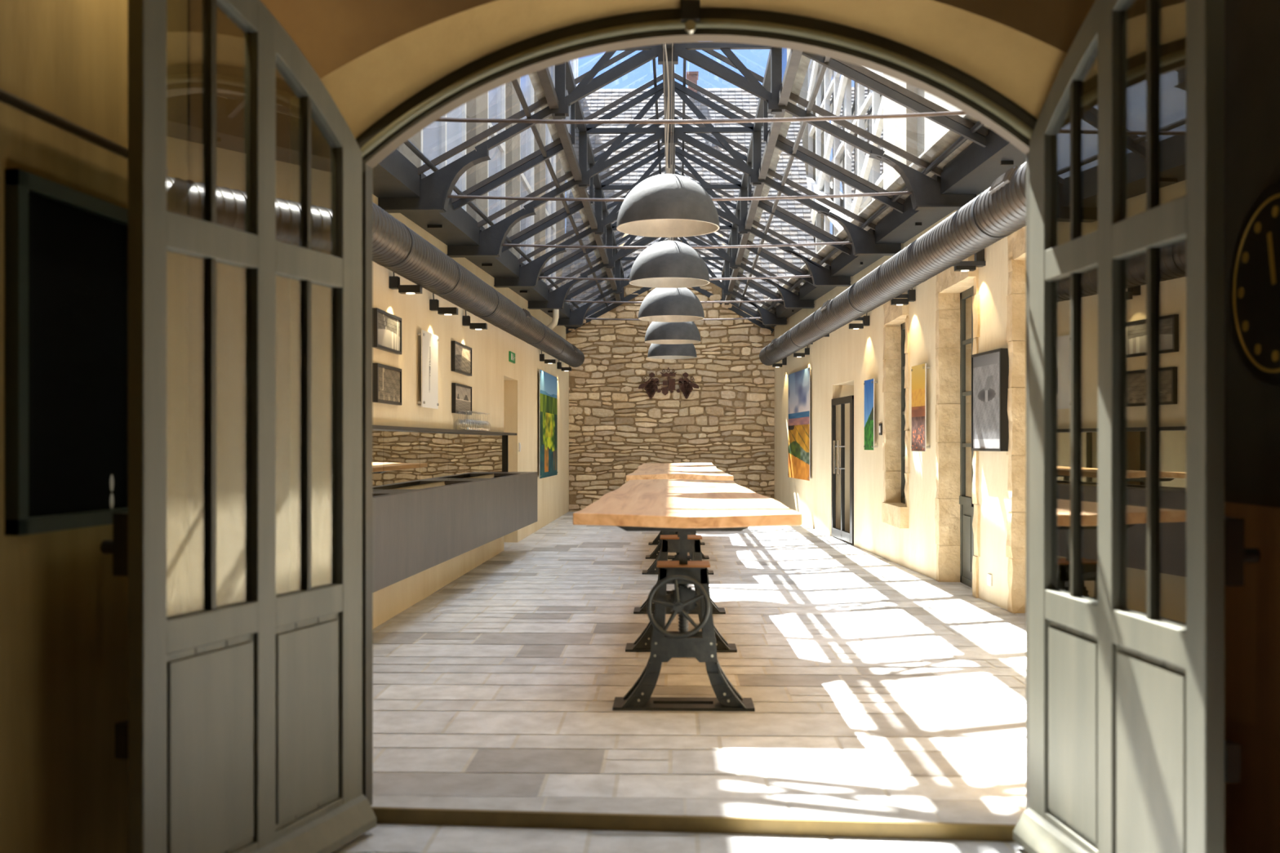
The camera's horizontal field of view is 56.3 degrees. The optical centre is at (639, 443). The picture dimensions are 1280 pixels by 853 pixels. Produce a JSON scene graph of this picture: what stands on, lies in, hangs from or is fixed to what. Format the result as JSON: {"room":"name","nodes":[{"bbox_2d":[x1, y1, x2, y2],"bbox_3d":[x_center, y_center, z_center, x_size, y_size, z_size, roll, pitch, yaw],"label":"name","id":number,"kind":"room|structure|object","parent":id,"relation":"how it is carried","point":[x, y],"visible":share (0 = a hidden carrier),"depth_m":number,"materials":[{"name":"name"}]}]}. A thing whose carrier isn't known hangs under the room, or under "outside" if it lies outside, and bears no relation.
{"room":"entrance hall","nodes":[
{"label":"entrance hall","id":0,"kind":"room"},
{"bbox_2d":[0,0,187,852],"bbox_3d":[-2.021,-0.341,1.620,0.200,3.718,5.558,0,0,6],"label":"wall","id":1,"kind":"structure","parent":0,"point":[64,611],"depth_m":3.67,"materials":[{"name":"paint"}]},
{"bbox_2d":[4,168,128,536],"bbox_3d":[-1.705,-0.252,3.643,0.040,1.016,0.672,0,0,6],"label":"framed board","id":2,"kind":"object","parent":1,"relation":"attached to","point":[66,248],"visible":0.78,"depth_m":3.56,"materials":[{"name":"grey"}]},
{"bbox_2d":[0,88,168,174],"bbox_3d":[-1.779,-0.943,2.849,0.047,0.030,2.606,0,0,6],"label":"wall rail","id":3,"kind":"object","parent":1,"relation":"attached to","point":[6,98],"visible":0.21,"depth_m":3.51,"materials":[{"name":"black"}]},
{"bbox_2d":[373,194,568,629],"bbox_3d":[-2.278,-0.385,13.841,1.040,3.870,18.374,0,0,3],"label":"wall","id":4,"kind":"structure","parent":0,"point":[508,392],"depth_m":12.87,"materials":[{"name":"paint"}]},
{"bbox_2d":[373,307,401,354],"bbox_3d":[-1.950,-0.859,9.248,0.038,0.291,0.749,0,0,3],"label":"framed picture","id":5,"kind":"object","parent":4,"relation":"attached to","point":[387,326],"visible":1,"depth_m":9.19,"materials":[{"name":"black wood"}]},
{"bbox_2d":[377,311,399,351],"bbox_3d":[-1.941,-0.859,9.247,0.001,0.247,0.705,0,0,3],"label":"print","id":6,"kind":"object","parent":5,"relation":"attached to","point":[388,324],"depth_m":9.23},
{"bbox_2d":[373,363,401,405],"bbox_3d":[-1.949,-0.452,9.255,0.038,0.291,0.734,0,0,3],"label":"framed picture","id":7,"kind":"object","parent":4,"relation":"attached to","point":[387,380],"visible":0.99,"depth_m":9.19,"materials":[{"name":"black wood"}]},
{"bbox_2d":[378,366,399,402],"bbox_3d":[-1.940,-0.452,9.255,0.001,0.247,0.690,0,0,3],"label":"print","id":8,"kind":"object","parent":7,"relation":"attached to","point":[388,376],"depth_m":9.25},
{"bbox_2d":[389,271,422,293],"bbox_3d":[-1.841,-1.313,9.406,0.245,0.272,0.090,0,0,2],"label":"wall spotlight","id":9,"kind":"object","parent":4,"relation":"attached to","point":[394,281],"visible":0.85,"depth_m":9.37,"materials":[{"name":"black metal"}]},
{"bbox_2d":[417,329,438,408],"bbox_3d":[-1.876,-0.646,10.612,0.062,0.664,0.632,0,0,3],"label":"panel","id":10,"kind":"object","parent":4,"relation":"attached to","point":[429,341],"visible":1,"depth_m":10.59,"materials":[{"name":"white plastic"}]},
{"bbox_2d":[429,293,457,315],"bbox_3d":[-1.774,-1.302,10.836,0.245,0.277,0.090,0,0,2],"label":"wall spotlight","id":11,"kind":"object","parent":4,"relation":"attached to","point":[433,304],"visible":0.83,"depth_m":10.80,"materials":[{"name":"black metal"}]},
{"bbox_2d":[373,425,516,491],"bbox_3d":[-1.854,0.115,10.038,0.160,0.485,9.975,0,0,3],"label":"mirror","id":12,"kind":"object","parent":4,"relation":"attached to","point":[403,456],"visible":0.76,"depth_m":10.78,"materials":[{"name":"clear mirror"}]},
{"bbox_2d":[373,471,537,592],"bbox_3d":[-2.325,0.466,14.653,2.159,1.029,19.140,0,0,-7],"label":"counter","id":13,"kind":"object","parent":4,"relation":"attached to","point":[415,531],"depth_m":9.82,"materials":[{"name":"stone"}]},
{"bbox_2d":[451,341,471,376],"bbox_3d":[-1.813,-0.858,12.194,0.038,0.295,0.900,0,0,3],"label":"framed picture","id":14,"kind":"object","parent":4,"relation":"attached to","point":[461,354],"visible":1,"depth_m":12.13,"materials":[{"name":"black wood"}]},
{"bbox_2d":[455,343,471,373],"bbox_3d":[-1.804,-0.858,12.194,0.001,0.251,0.856,0,0,3],"label":"print","id":15,"kind":"object","parent":14,"relation":"attached to","point":[463,353],"depth_m":12.21},
{"bbox_2d":[451,382,471,414],"bbox_3d":[-1.812,-0.448,12.208,0.038,0.296,0.873,0,0,3],"label":"framed picture","id":16,"kind":"object","parent":4,"relation":"attached to","point":[461,394],"visible":0.98,"depth_m":12.09,"materials":[{"name":"black wood"}]},
{"bbox_2d":[456,385,471,413],"bbox_3d":[-1.803,-0.448,12.207,0.001,0.252,0.829,0,0,3],"label":"print","id":17,"kind":"object","parent":16,"relation":"attached to","point":[463,392],"depth_m":12.21},
{"bbox_2d":[462,310,487,329],"bbox_3d":[-1.704,-1.315,12.359,0.245,0.279,0.090,0,0,2],"label":"wall spotlight","id":18,"kind":"object","parent":4,"relation":"attached to","point":[466,319],"visible":0.88,"depth_m":12.32,"materials":[{"name":"black metal"}]},
{"bbox_2d":[373,202,584,367],"bbox_3d":[-1.575,-1.447,13.198,0.448,0.504,16.706,0,0,3],"label":"ventilation duct","id":19,"kind":"object","parent":4,"relation":"attached to","point":[397,247],"visible":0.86,"depth_m":10.02,"materials":[{"name":"grey metal"}]},
{"bbox_2d":[522,308,532,319],"bbox_3d":[-1.343,-1.535,14.241,0.086,0.106,0.401,0,0,2],"label":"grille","id":20,"kind":"object","parent":19,"relation":"attached to","point":[528,317],"depth_m":14.11,"materials":[{"name":"metal"}]},
{"bbox_2d":[572,345,577,352],"bbox_3d":[-1.081,-1.564,19.836,0.066,0.109,0.401,0,0,3],"label":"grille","id":21,"kind":"object","parent":19,"relation":"attached to","point":[575,348],"depth_m":19.68,"materials":[{"name":"metal"}]},
{"bbox_2d":[508,351,515,363],"bbox_3d":[-1.665,-1.120,15.599,0.022,0.130,0.420,0,0,3],"label":"exit sign","id":22,"kind":"object","parent":4,"relation":"attached to","point":[511,355],"visible":1,"depth_m":15.53,"materials":[{"name":"green plastic"}]},
{"bbox_2d":[518,442,520,451],"bbox_3d":[-1.634,0.052,16.292,0.020,0.120,0.100,0,0,2],"label":"light switch","id":23,"kind":"object","parent":4,"relation":"attached to","point":[519,443],"visible":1,"depth_m":16.25,"materials":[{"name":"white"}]},
{"bbox_2d":[537,369,557,478],"bbox_3d":[-1.479,-0.293,19.294,0.052,1.658,2.290,0,0,3],"label":"painting","id":24,"kind":"object","parent":4,"relation":"attached to","point":[548,382],"visible":1,"depth_m":19.17,"materials":[{"name":"multicoloured"}]},
{"bbox_2d":[539,351,555,364],"bbox_3d":[-1.421,-1.373,18.454,0.245,0.287,0.090,0,0,2],"label":"wall spotlight","id":25,"kind":"object","parent":4,"relation":"attached to","point":[541,356],"visible":0.86,"depth_m":18.42,"materials":[{"name":"black metal"}]},
{"bbox_2d":[546,309,559,329],"bbox_3d":[-1.439,-1.885,19.194,0.277,0.670,0.100,0,0,2],"label":"drain pipe","id":26,"kind":"object","parent":4,"relation":"attached to","point":[553,323],"visible":0.54,"depth_m":19.15,"materials":[{"name":"beige"}]},
{"bbox_2d":[556,360,571,371],"bbox_3d":[-1.313,-1.402,20.780,0.245,0.292,0.090,0,0,2],"label":"wall spotlight","id":27,"kind":"object","parent":4,"relation":"attached to","point":[558,364],"visible":0.84,"depth_m":20.74,"materials":[{"name":"black metal"}]},
{"bbox_2d":[565,281,774,511],"bbox_3d":[0.614,-0.725,22.894,5.000,4.650,0.596,0,0,2],"label":"wall","id":28,"kind":"structure","parent":0,"point":[727,423],"depth_m":22.63,"materials":[{"name":"stone"}]},
{"bbox_2d":[638,367,698,399],"bbox_3d":[0.543,-1.135,22.607,1.146,0.592,0.097,0,0,2],"label":"wall ornament","id":29,"kind":"object","parent":28,"relation":"attached to","point":[651,388],"visible":1,"depth_m":22.57,"materials":[{"name":"brown metal"}]},
{"bbox_2d":[332,823,1027,852],"bbox_3d":[0.233,1.470,1.704,6.454,0.003,5.820,0,0,2],"label":"floor","id":30,"kind":"structure","parent":0,"point":[384,837],"depth_m":4.39,"materials":[{"name":"stone"}]},
{"bbox_2d":[187,0,1186,626],"bbox_3d":[0.185,-1.666,4.447,7.800,6.268,0.360,0,0,5],"label":"window glass","id":31,"kind":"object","parent":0,"point":[371,56],"depth_m":4.39,"materials":[{"name":"glass"}]},
{"bbox_2d":[100,0,376,852],"bbox_3d":[-1.271,-0.052,3.979,0.215,2.994,1.209,0,0,18],"label":"door","id":32,"kind":"structure","parent":31,"relation":"in","point":[242,731],"depth_m":3.90,"materials":[{"name":"grey paint"}]},
{"bbox_2d":[680,0,699,33],"bbox_3d":[0.187,-1.607,4.459,0.070,0.165,0.075,0,0,2],"label":"bolt","id":33,"kind":"object","parent":31,"relation":"attached to","point":[690,9],"visible":1,"depth_m":4.43,"materials":[{"name":"black metal"}]},
{"bbox_2d":[371,806,1016,842],"bbox_3d":[0.192,1.439,4.528,2.800,0.057,0.027,0,0,5],"label":"door threshold","id":34,"kind":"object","parent":31,"relation":"attached to","point":[393,815],"depth_m":4.51,"materials":[{"name":"gold metal"}]},
{"bbox_2d":[355,7,1037,809],"bbox_3d":[0.191,-0.081,4.513,2.670,3.098,0.107,0,0,5],"label":"trim","id":35,"kind":"structure","parent":31,"relation":"attached to","point":[913,67],"depth_m":4.51,"materials":[{"name":"green paint"}]},
{"bbox_2d":[1013,0,1260,852],"bbox_3d":[1.504,-0.052,3.775,0.215,2.994,1.209,0,0,-4],"label":"door","id":36,"kind":"structure","parent":31,"relation":"in","point":[1130,753],"depth_m":3.71,"materials":[{"name":"grey paint"}]},
{"bbox_2d":[370,511,1026,824],"bbox_3d":[0.928,1.353,13.464,8.086,0.121,18.431,0,0,2],"label":"floor","id":37,"kind":"structure","parent":0,"point":[879,688],"depth_m":6.82,"materials":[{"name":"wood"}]},
{"bbox_2d":[626,462,733,574],"bbox_3d":[0.481,0.822,15.043,1.104,1.074,5.500,0,0,2],"label":"table","id":38,"kind":"object","parent":37,"relation":"on","point":[691,471],"visible":0.34,"depth_m":13.26,"materials":[{"name":"brown wood"}]},
{"bbox_2d":[573,479,801,711],"bbox_3d":[0.308,0.864,8.575,1.184,1.070,4.841,0,0,2],"label":"table","id":39,"kind":"object","parent":37,"relation":"on","point":[681,507],"visible":1,"depth_m":6.31,"materials":[{"name":"brown wood"}]},
{"bbox_2d":[373,43,1026,333],"bbox_3d":[0.428,-3.230,13.703,6.643,2.320,17.981,0,0,2],"label":"roof frame","id":40,"kind":"structure","parent":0,"point":[967,158],"depth_m":12.26,"materials":[{"name":"metal"}]},
{"bbox_2d":[616,44,719,237],"bbox_3d":[0.220,-2.897,9.400,0.808,2.419,0.808,0,0,2],"label":"pendant lamp","id":41,"kind":"object","parent":40,"relation":"hanging from","point":[668,205],"visible":0.99,"depth_m":9.16,"materials":[{"name":"grey metal"}]},
{"bbox_2d":[629,97,709,288],"bbox_3d":[0.295,-2.821,12.000,0.808,2.424,0.808,0,0,2],"label":"pendant lamp","id":42,"kind":"object","parent":40,"relation":"hanging from","point":[668,264],"visible":0.99,"depth_m":11.74,"materials":[{"name":"grey metal"}]},
{"bbox_2d":[527,216,813,309],"bbox_3d":[0.463,-2.990,18.494,4.443,1.808,0.150,0,0,2],"label":"roof truss","id":43,"kind":"object","parent":40,"relation":"attached to","point":[557,297],"visible":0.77,"depth_m":18.47,"materials":[{"name":"metal"}]},
{"bbox_2d":[638,164,704,322],"bbox_3d":[0.382,-2.739,14.600,0.808,2.439,0.808,0,0,2],"label":"pendant lamp","id":44,"kind":"object","parent":40,"relation":"hanging from","point":[660,304],"visible":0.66,"depth_m":14.33,"materials":[{"name":"grey metal"}]},
{"bbox_2d":[556,236,786,325],"bbox_3d":[0.516,-2.953,21.094,4.137,1.734,0.150,0,0,2],"label":"roof truss","id":45,"kind":"object","parent":40,"relation":"attached to","point":[577,316],"visible":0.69,"depth_m":21.06,"materials":[{"name":"metal"}]},
{"bbox_2d":[647,343,696,359],"bbox_3d":[0.528,-2.614,19.700,0.808,2.399,0.808,0,0,2],"label":"pendant lamp","id":46,"kind":"object","parent":40,"relation":"hanging from","point":[658,351],"visible":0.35,"depth_m":19.40,"materials":[{"name":"grey metal"}]},
{"bbox_2d":[493,146,850,287],"bbox_3d":[0.411,-3.027,15.895,4.748,1.882,0.150,0,0,2],"label":"roof truss","id":47,"kind":"object","parent":40,"relation":"attached to","point":[529,273],"visible":0.84,"depth_m":15.88,"materials":[{"name":"metal"}]},
{"bbox_2d":[644,237,700,344],"bbox_3d":[0.469,-2.671,17.200,0.808,2.426,0.808,0,0,2],"label":"pendant lamp","id":48,"kind":"object","parent":40,"relation":"hanging from","point":[658,332],"visible":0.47,"depth_m":16.91,"materials":[{"name":"grey metal"}]},
{"bbox_2d":[446,79,902,257],"bbox_3d":[0.359,-3.064,13.295,5.054,1.956,0.150,0,0,2],"label":"roof truss","id":49,"kind":"object","parent":40,"relation":"attached to","point":[491,239],"visible":0.91,"depth_m":13.28,"materials":[{"name":"metal"}]},
{"bbox_2d":[377,41,976,213],"bbox_3d":[0.307,-3.101,10.696,5.359,2.030,0.150,0,0,2],"label":"roof truss","id":50,"kind":"object","parent":40,"relation":"attached to","point":[436,188],"visible":0.85,"depth_m":10.67,"materials":[{"name":"metal"}]},
{"bbox_2d":[435,111,967,124],"bbox_3d":[0.255,-3.138,8.096,5.664,2.104,0.150,0,0,2],"label":"rod","id":51,"kind":"object","parent":40,"relation":"attached to","point":[948,113],"visible":0.17,"depth_m":8.08,"materials":[{"name":"metal"}]},
{"bbox_2d":[774,194,1026,610],"bbox_3d":[3.159,-0.385,13.545,0.549,3.870,18.726,0,0,-2],"label":"wall","id":52,"kind":"structure","parent":0,"point":[841,362],"depth_m":14.27,"materials":[{"name":"paint"}]},
{"bbox_2d":[772,357,786,367],"bbox_3d":[2.467,-1.514,21.181,0.245,0.332,0.090,0,0,2],"label":"wall spotlight","id":53,"kind":"object","parent":52,"relation":"attached to","point":[784,360],"visible":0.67,"depth_m":21.14,"materials":[{"name":"black metal"}]},
{"bbox_2d":[787,367,812,480],"bbox_3d":[2.619,-0.301,19.682,0.057,1.769,2.038,0,0,-2],"label":"painting","id":54,"kind":"object","parent":52,"relation":"attached to","point":[798,381],"visible":1,"depth_m":19.56,"materials":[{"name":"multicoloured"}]},
{"bbox_2d":[793,345,809,357],"bbox_3d":[2.554,-1.505,18.935,0.245,0.281,0.090,0,0,2],"label":"wall spotlight","id":55,"kind":"object","parent":52,"relation":"attached to","point":[806,349],"visible":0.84,"depth_m":18.89,"materials":[{"name":"black metal"}]},
{"bbox_2d":[831,395,853,543],"bbox_3d":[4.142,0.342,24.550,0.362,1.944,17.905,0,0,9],"label":"door","id":56,"kind":"structure","parent":52,"relation":"in","point":[842,534],"depth_m":16.34,"materials":[{"name":"black metal"}]},
{"bbox_2d":[848,313,869,328],"bbox_3d":[2.713,-1.566,14.819,0.245,0.299,0.090,0,0,2],"label":"wall spotlight","id":57,"kind":"object","parent":52,"relation":"attached to","point":[865,318],"visible":0.88,"depth_m":14.78,"materials":[{"name":"black metal"}]},
{"bbox_2d":[863,378,877,449],"bbox_3d":[2.809,-0.347,14.575,0.072,0.855,0.490,0,0,-2],"label":"painting","id":58,"kind":"object","parent":52,"relation":"attached to","point":[869,384],"visible":1,"depth_m":14.52,"materials":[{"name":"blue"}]},
{"bbox_2d":[864,378,873,449],"bbox_3d":[2.785,-0.347,14.573,0.001,0.855,0.490,0,0,-2],"label":"print","id":59,"kind":"object","parent":58,"relation":"attached to","point":[868,384],"depth_m":14.56},
{"bbox_2d":[879,422,882,435],"bbox_3d":[2.849,-0.168,14.198,0.020,0.140,0.140,0,0,2],"label":"wall switch","id":60,"kind":"object","parent":52,"relation":"attached to","point":[881,424],"visible":1,"depth_m":14.13,"materials":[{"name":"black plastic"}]},
{"bbox_2d":[759,161,1026,365],"bbox_3d":[2.628,-1.565,13.093,0.861,0.347,16.711,0,0,-1],"label":"ventilation duct","id":61,"kind":"object","parent":52,"relation":"attached to","point":[999,211],"visible":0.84,"depth_m":9.74,"materials":[{"name":"grey metal"}]},
{"bbox_2d":[769,337,776,346],"bbox_3d":[2.180,-1.649,19.549,0.082,0.101,0.400,0,0,-1],"label":"grille","id":62,"kind":"object","parent":61,"relation":"attached to","point":[772,342],"depth_m":19.41,"materials":[{"name":"metal"}]},
{"bbox_2d":[820,299,831,311],"bbox_3d":[2.227,-1.650,14.345,0.082,0.101,0.400,0,0,-1],"label":"grille","id":63,"kind":"object","parent":61,"relation":"attached to","point":[824,307],"depth_m":14.21,"materials":[{"name":"metal"}]},
{"bbox_2d":[988,165,1017,195],"bbox_3d":[2.289,-1.652,7.541,0.082,0.101,0.400,0,0,-1],"label":"grille","id":64,"kind":"object","parent":61,"relation":"attached to","point":[1004,181],"depth_m":7.47,"materials":[{"name":"metal"}]},
{"bbox_2d":[881,297,910,528],"bbox_3d":[3.121,-0.350,13.491,0.604,2.540,1.196,0,0,2],"label":"trim","id":65,"kind":"structure","parent":52,"relation":"attached to","point":[895,513],"depth_m":13.93,"materials":[{"name":"stone"}]},
{"bbox_2d":[890,288,915,305],"bbox_3d":[2.794,-1.619,12.709,0.245,0.299,0.090,0,0,2],"label":"wall spotlight","id":66,"kind":"object","parent":52,"relation":"attached to","point":[911,293],"visible":0.83,"depth_m":12.67,"materials":[{"name":"black metal"}]},
{"bbox_2d":[901,322,906,503],"bbox_3d":[3.051,-0.350,13.493,0.070,2.080,0.900,0,0,2],"label":"window","id":67,"kind":"structure","parent":52,"relation":"in","point":[903,325],"depth_m":13.87,"materials":[{"name":"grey glass"}]},
{"bbox_2d":[911,363,930,451],"bbox_3d":[2.894,-0.364,12.353,0.072,0.888,0.518,0,0,-2],"label":"painting","id":68,"kind":"object","parent":52,"relation":"attached to","point":[919,371],"visible":1,"depth_m":12.30,"materials":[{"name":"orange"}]},
{"bbox_2d":[911,363,924,451],"bbox_3d":[2.870,-0.364,12.352,0.001,0.888,0.518,0,0,-2],"label":"print","id":69,"kind":"object","parent":68,"relation":"attached to","point":[917,371],"depth_m":12.33},
{"bbox_2d":[934,254,980,598],"bbox_3d":[3.216,-0.165,11.238,0.600,3.090,1.376,0,0,2],"label":"trim","id":70,"kind":"structure","parent":52,"relation":"attached to","point":[950,283],"depth_m":11.77,"materials":[{"name":"stone"}]},
{"bbox_2d":[959,285,974,588],"bbox_3d":[3.158,-0.057,11.239,0.070,2.847,1.080,0,0,2],"label":"door","id":71,"kind":"structure","parent":52,"relation":"in","point":[966,507],"depth_m":11.55,"materials":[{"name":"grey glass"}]},
{"bbox_2d":[954,248,984,271],"bbox_3d":[2.881,-1.674,10.473,0.245,0.330,0.090,0,0,2],"label":"wall spotlight","id":72,"kind":"object","parent":52,"relation":"attached to","point":[980,255],"visible":0.72,"depth_m":10.43,"materials":[{"name":"black metal"}]},
{"bbox_2d":[986,573,991,586],"bbox_3d":[3.000,1.173,10.283,0.020,0.100,0.100,0,0,2],"label":"power socket","id":73,"kind":"object","parent":52,"relation":"attached to","point":[989,576],"visible":1,"depth_m":10.25,"materials":[{"name":"white plastic"}]},
{"bbox_2d":[971,348,1008,451],"bbox_3d":[2.977,-0.358,10.207,0.068,0.846,0.765,0,0,-2],"label":"framed picture","id":74,"kind":"object","parent":52,"relation":"attached to","point":[989,369],"visible":1,"depth_m":10.12,"materials":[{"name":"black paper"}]},
{"bbox_2d":[973,351,999,448],"bbox_3d":[2.953,-0.358,10.206,0.001,0.802,0.721,0,0,-2],"label":"print","id":75,"kind":"object","parent":74,"relation":"attached to","point":[986,365],"depth_m":10.20},
{"bbox_2d":[1005,226,1026,613],"bbox_3d":[3.299,-0.163,9.090,0.612,3.115,1.546,0,0,2],"label":"trim","id":76,"kind":"structure","parent":52,"relation":"attached to","point":[1015,545],"depth_m":9.71,"materials":[{"name":"stone"}]},
{"bbox_2d":[1224,0,1279,507],"bbox_3d":[2.024,-1.000,1.416,0.200,2.400,5.340,0,0,2],"label":"wall","id":77,"kind":"structure","parent":0,"point":[1251,27],"depth_m":3.93,"materials":[{"name":"brown paint"}]},
{"bbox_2d":[1224,502,1279,852],"bbox_3d":[2.018,0.859,1.416,0.212,1.318,5.340,0,0,2],"label":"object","id":78,"kind":"structure","parent":77,"relation":"attached to","point":[1251,610],"depth_m":3.85,"materials":[{"name":"brown wood"}]},
{"bbox_2d":[1228,180,1279,386],"bbox_3d":[1.954,-0.485,3.639,0.058,0.620,0.620,0,0,2],"label":"wall clock","id":79,"kind":"object","parent":77,"relation":"attached to","point":[1254,286],"visible":1,"depth_m":3.74,"materials":[{"name":"black metal"}]},
{"bbox_3d":[0.764,1.800,28.490,80.000,0.400,63.000,0,0,2],"label":"ground","id":80,"kind":"structure","parent":0,"visible":0},
{"bbox_2d":[560,71,815,317],"bbox_3d":[1.225,-4.464,30.198,6.070,11.728,7.240,0,0,2],"label":"house","id":81,"kind":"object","parent":80,"relation":"on","point":[740,98],"visible":0.22,"depth_m":30.93,"materials":[{"name":"tile"}]},
{"label":"outside","id":82,"kind":"structure","parent":0,"visible":0},
{"bbox_2d":[797,58,962,253],"bbox_3d":[4.535,-6.580,18.384,1.170,15.960,35.011,0,0,1],"label":"building","id":83,"kind":"structure","parent":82,"point":[837,94],"depth_m":25.46,"materials":[{"name":"stone"}]},
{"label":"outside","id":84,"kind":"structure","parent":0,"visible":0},
{"bbox_2d":[396,58,577,289],"bbox_3d":[-2.995,-5.600,17.587,1.730,14.000,33.000,0,0,2],"label":"building","id":85,"kind":"structure","parent":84,"point":[503,101],"depth_m":20.52,"materials":[{"name":"stone"}]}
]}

